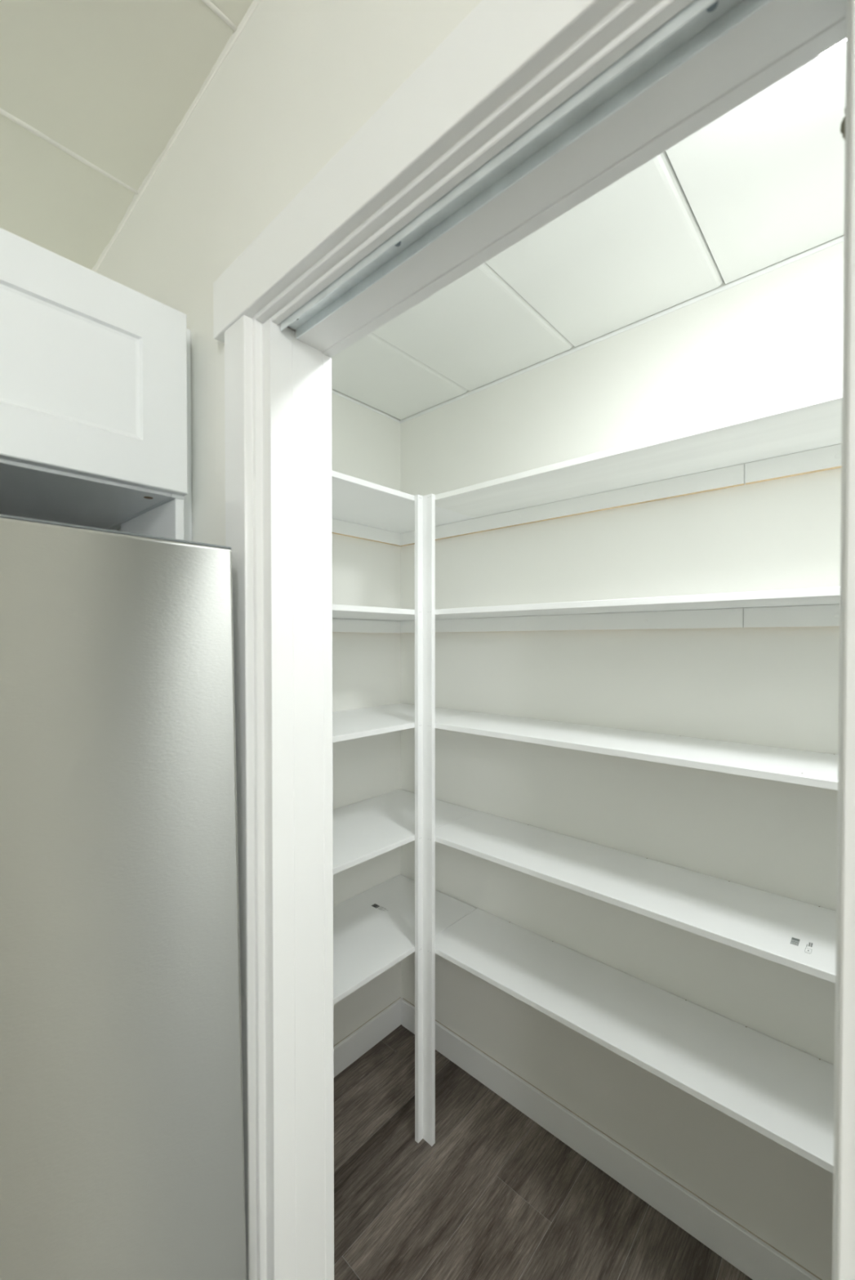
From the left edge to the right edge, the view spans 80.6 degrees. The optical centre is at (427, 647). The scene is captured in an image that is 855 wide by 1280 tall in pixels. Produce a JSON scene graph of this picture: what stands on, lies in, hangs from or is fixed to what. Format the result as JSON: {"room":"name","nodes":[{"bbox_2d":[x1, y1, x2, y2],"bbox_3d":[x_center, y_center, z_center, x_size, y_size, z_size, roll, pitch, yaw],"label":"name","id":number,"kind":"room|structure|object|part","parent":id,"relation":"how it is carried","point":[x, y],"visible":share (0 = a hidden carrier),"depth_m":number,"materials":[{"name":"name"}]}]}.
{"room":"kitchen","nodes":[
{"label":"kitchen","id":0,"kind":"room"},
{"bbox_2d":[96,0,481,546],"bbox_3d":[0.776,0.323,-0.143,4.254,2.477,0.090,1,1,42],"label":"wall","id":1,"kind":"structure","parent":0,"point":[300,78],"depth_m":0.72,"materials":[{"name":"paint"}]},
{"bbox_2d":[0,227,187,530],"bbox_3d":[-0.914,-0.376,0.670,0.647,0.285,0.900,1,1,42],"label":"upper cabinet","id":2,"kind":"object","parent":1,"relation":"attached to","point":[94,413],"visible":0.89,"depth_m":0.70,"materials":[{"name":"white wood"}]},
{"bbox_3d":[-0.921,-0.243,0.678,0.628,0.018,0.862,1,1,42],"label":"panel","id":3,"kind":"part","parent":2,"relation":"part of","materials":[{"name":"white wood"}]},
{"bbox_3d":[-0.625,-0.381,1.002,0.628,0.284,0.018,1,1,42],"label":"panel","id":4,"kind":"part","parent":2,"relation":"part of","materials":[{"name":"white wood"}]},
{"bbox_2d":[91,0,260,271],"bbox_3d":[0.742,-0.882,-0.196,4.254,0.010,0.010,1,1,42],"label":"trim","id":5,"kind":"structure","parent":1,"relation":"attached to","point":[234,36],"depth_m":0.87,"materials":[{"name":"white paint"}]},
{"bbox_2d":[183,328,191,541],"bbox_3d":[-0.417,0.505,0.861,0.019,2.086,0.032,1,1,42],"label":"strip","id":6,"kind":"object","parent":1,"relation":"attached to","point":[188,498],"visible":0.17,"depth_m":0.85,"materials":[{"name":"white wood"}]},
{"bbox_2d":[213,0,854,1279],"bbox_3d":[0.237,0.508,0.347,1.388,2.094,0.129,1,1,42],"label":"door frame","id":7,"kind":"structure","parent":1,"relation":"in","point":[527,110],"depth_m":0.60,"materials":[{"name":"paint"}]},
{"bbox_3d":[-0.268,0.544,0.736,0.059,2.011,0.019,1,1,42],"label":"casing","id":8,"kind":"part","parent":7,"relation":"part of","materials":[{"name":"paint"}]},
{"bbox_3d":[-0.178,0.553,0.800,0.071,1.992,0.018,1,1,42],"label":"casing","id":9,"kind":"part","parent":7,"relation":"part of","materials":[{"name":"paint"}]},
{"bbox_3d":[0.002,-0.499,0.474,0.852,0.083,0.022,1,1,42],"label":"head casing","id":10,"kind":"part","parent":7,"relation":"part of","materials":[{"name":"paint"}]},
{"bbox_3d":[0.084,-0.474,0.547,0.780,0.068,0.018,1,1,42],"label":"head casing","id":11,"kind":"part","parent":7,"relation":"part of","materials":[{"name":"paint"}]},
{"bbox_2d":[331,388,400,1045],"bbox_3d":[-1.638,0.306,0.438,0.100,2.597,4.639,1,1,42],"label":"wall","id":12,"kind":"structure","parent":0,"point":[366,443],"depth_m":1.91,"materials":[{"name":"paint"}]},
{"bbox_2d":[331,389,400,422],"bbox_3d":[-0.438,-0.905,1.667,0.002,0.009,0.981,1,1,42],"label":"trim","id":13,"kind":"structure","parent":12,"relation":"attached to","point":[332,391],"depth_m":1.89,"materials":[{"name":"paint"}]},
{"bbox_2d":[333,996,402,1077],"bbox_3d":[-0.434,1.484,1.696,0.012,0.106,0.981,1,1,42],"label":"baseboard","id":14,"kind":"structure","parent":12,"relation":"attached to","point":[349,1049],"depth_m":1.91,"materials":[{"name":"paint"}]},
{"bbox_2d":[332,604,469,633],"bbox_3d":[-0.296,-0.086,1.547,0.387,0.065,0.974,1,1,42],"label":"shelf","id":15,"kind":"object","parent":12,"relation":"attached to","point":[343,614],"visible":0.37,"depth_m":1.78,"materials":[{"name":"white wood"}]},
{"bbox_2d":[331,470,475,546],"bbox_3d":[-0.296,-0.435,1.542,0.387,0.065,0.974,1,1,42],"label":"shelf","id":16,"kind":"object","parent":12,"relation":"attached to","point":[363,509],"visible":0.39,"depth_m":1.70,"materials":[{"name":"white wood"}]},
{"bbox_2d":[332,703,475,742],"bbox_3d":[-0.296,0.263,1.552,0.387,0.065,0.974,1,1,42],"label":"shelf","id":17,"kind":"object","parent":12,"relation":"attached to","point":[350,724],"visible":0.38,"depth_m":1.62,"materials":[{"name":"white wood"}]},
{"bbox_2d":[333,874,475,1004],"bbox_3d":[-0.296,0.960,1.562,0.387,0.065,0.974,1,1,42],"label":"shelf","id":18,"kind":"object","parent":12,"relation":"attached to","point":[374,929],"visible":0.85,"depth_m":1.66,"materials":[{"name":"white wood"}]},
{"bbox_2d":[333,789,476,874],"bbox_3d":[-0.296,0.613,1.557,0.387,0.065,0.974,1,1,42],"label":"shelf","id":19,"kind":"object","parent":12,"relation":"attached to","point":[366,829],"visible":0.3,"depth_m":1.66,"materials":[{"name":"white wood"}]},
{"bbox_2d":[0,0,845,419],"bbox_3d":[-0.027,-0.921,-1.043,4.454,0.102,4.639,1,1,42],"label":"ceiling","id":20,"kind":"structure","parent":0,"point":[93,93],"depth_m":1.00,"materials":[{"name":"paint"}]},
{"bbox_3d":[-1.107,-0.905,0.670,0.344,0.018,1.213,1,1,42],"label":"panel","id":21,"kind":"part","parent":20,"relation":"part of","materials":[{"name":"paint"}]},
{"bbox_3d":[-0.831,-0.902,0.419,0.396,0.018,1.213,1,1,42],"label":"panel","id":22,"kind":"part","parent":20,"relation":"part of","materials":[{"name":"paint"}]},
{"bbox_3d":[-0.535,-0.898,0.150,0.396,0.018,1.213,1,1,42],"label":"panel","id":23,"kind":"part","parent":20,"relation":"part of","materials":[{"name":"paint"}]},
{"bbox_3d":[-0.309,-0.917,1.548,0.342,0.018,0.975,1,1,42],"label":"panel","id":24,"kind":"part","parent":20,"relation":"part of","materials":[{"name":"paint"}]},
{"bbox_3d":[-0.033,-0.914,1.297,0.394,0.018,0.975,1,1,42],"label":"panel","id":25,"kind":"part","parent":20,"relation":"part of","materials":[{"name":"paint"}]},
{"bbox_3d":[0.263,-0.910,1.029,0.394,0.018,0.975,1,1,42],"label":"panel","id":26,"kind":"part","parent":20,"relation":"part of","materials":[{"name":"paint"}]},
{"bbox_3d":[0.558,-0.907,0.760,0.394,0.018,0.975,1,1,42],"label":"panel","id":27,"kind":"part","parent":20,"relation":"part of","materials":[{"name":"paint"}]},
{"bbox_2d":[825,39,845,52],"bbox_3d":[0.501,-0.871,0.614,0.300,0.050,0.300,1,1,42],"label":"lamp","id":28,"kind":"object","parent":20,"relation":"attached to","point":[845,39],"visible":0.03,"depth_m":0.72,"materials":[{"name":"paint"}]},
{"bbox_2d":[333,1024,751,1279],"bbox_3d":[-0.027,1.599,-1.008,4.254,0.050,4.439,1,1,42],"label":"floor","id":29,"kind":"structure","parent":0,"point":[496,1195],"depth_m":1.41,"materials":[{"name":"brown wood"}]},
{"bbox_2d":[0,514,246,1279],"bbox_3d":[-0.781,0.718,0.537,0.773,1.686,0.903,-2,-1,42],"label":"refrigerator","id":30,"kind":"object","parent":29,"relation":"on","point":[122,1139],"visible":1,"depth_m":0.55,"materials":[{"name":"silver metal"}]},
{"bbox_3d":[-0.425,-0.127,0.509,0.054,0.003,0.448,-2,-1,42],"label":"trim","id":31,"kind":"part","parent":30,"relation":"part of","materials":[{"name":"silver metal"}]},
{"bbox_2d":[120,498,184,540],"bbox_3d":[-0.486,0.656,0.895,0.260,1.784,0.013,1,1,42],"label":"end panel","id":32,"kind":"object","parent":29,"relation":"on","point":[166,520],"visible":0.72,"depth_m":0.83,"materials":[{"name":"white wood"}]},
{"bbox_2d":[414,493,435,1146],"bbox_3d":[-0.008,0.535,1.556,0.052,2.007,0.037,1,1,42],"label":"post","id":33,"kind":"object","parent":29,"relation":"on","point":[424,505],"visible":1,"depth_m":1.55,"materials":[{"name":"white wood"}]},
{"bbox_2d":[400,235,843,1279],"bbox_3d":[0.981,0.296,1.124,2.854,2.597,0.100,1,1,42],"label":"wall","id":34,"kind":"structure","parent":0,"point":[774,338],"depth_m":1.37,"materials":[{"name":"paint"}]},
{"bbox_2d":[401,998,821,1279],"bbox_3d":[0.911,1.492,1.129,2.742,0.106,0.012,1,1,42],"label":"baseboard","id":35,"kind":"structure","parent":34,"relation":"attached to","point":[749,1254],"depth_m":1.44,"materials":[{"name":"paint"}]},
{"bbox_2d":[400,586,839,633],"bbox_3d":[0.816,-0.079,1.013,2.752,0.065,0.280,1,1,42],"label":"shelf","id":36,"kind":"object","parent":34,"relation":"attached to","point":[814,606],"visible":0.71,"depth_m":1.28,"materials":[{"name":"white wood"}]},
{"bbox_2d":[399,389,841,546],"bbox_3d":[0.816,-0.428,1.008,2.752,0.065,0.280,1,1,42],"label":"shelf","id":37,"kind":"object","parent":34,"relation":"attached to","point":[803,436],"visible":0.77,"depth_m":1.23,"materials":[{"name":"white wood"}]},
{"bbox_2d":[400,235,843,423],"bbox_3d":[0.910,-0.896,1.103,2.752,0.011,0.002,1,1,42],"label":"trim","id":38,"kind":"structure","parent":34,"relation":"attached to","point":[840,239],"depth_m":1.37,"materials":[{"name":"paint"}]},
{"bbox_2d":[435,908,834,1173],"bbox_3d":[0.816,0.967,1.027,2.752,0.065,0.280,1,1,42],"label":"shelf","id":39,"kind":"object","parent":34,"relation":"attached to","point":[782,1092],"visible":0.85,"depth_m":1.22,"materials":[{"name":"white wood"}]},
{"bbox_2d":[435,810,835,983],"bbox_3d":[0.816,0.620,1.022,2.752,0.065,0.280,1,1,42],"label":"shelf","id":40,"kind":"object","parent":34,"relation":"attached to","point":[796,935],"visible":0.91,"depth_m":1.21,"materials":[{"name":"white wood"}]},
{"bbox_2d":[789,937,799,946],"bbox_3d":[0.735,0.588,1.009,0.013,0.001,0.029,1,1,42],"label":"print","id":41,"kind":"object","parent":40,"relation":"on","point":[793,941],"depth_m":1.01},
{"bbox_2d":[804,942,812,954],"bbox_3d":[0.748,0.588,0.988,0.010,0.001,0.047,1,1,42],"label":"print","id":42,"kind":"object","parent":40,"relation":"on","point":[807,945],"depth_m":0.99},
{"bbox_2d":[435,712,837,790],"bbox_3d":[0.816,0.270,1.018,2.752,0.065,0.280,1,1,42],"label":"shelf","id":43,"kind":"object","parent":34,"relation":"attached to","point":[807,768],"visible":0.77,"depth_m":1.19,"materials":[{"name":"white wood"}]}
]}

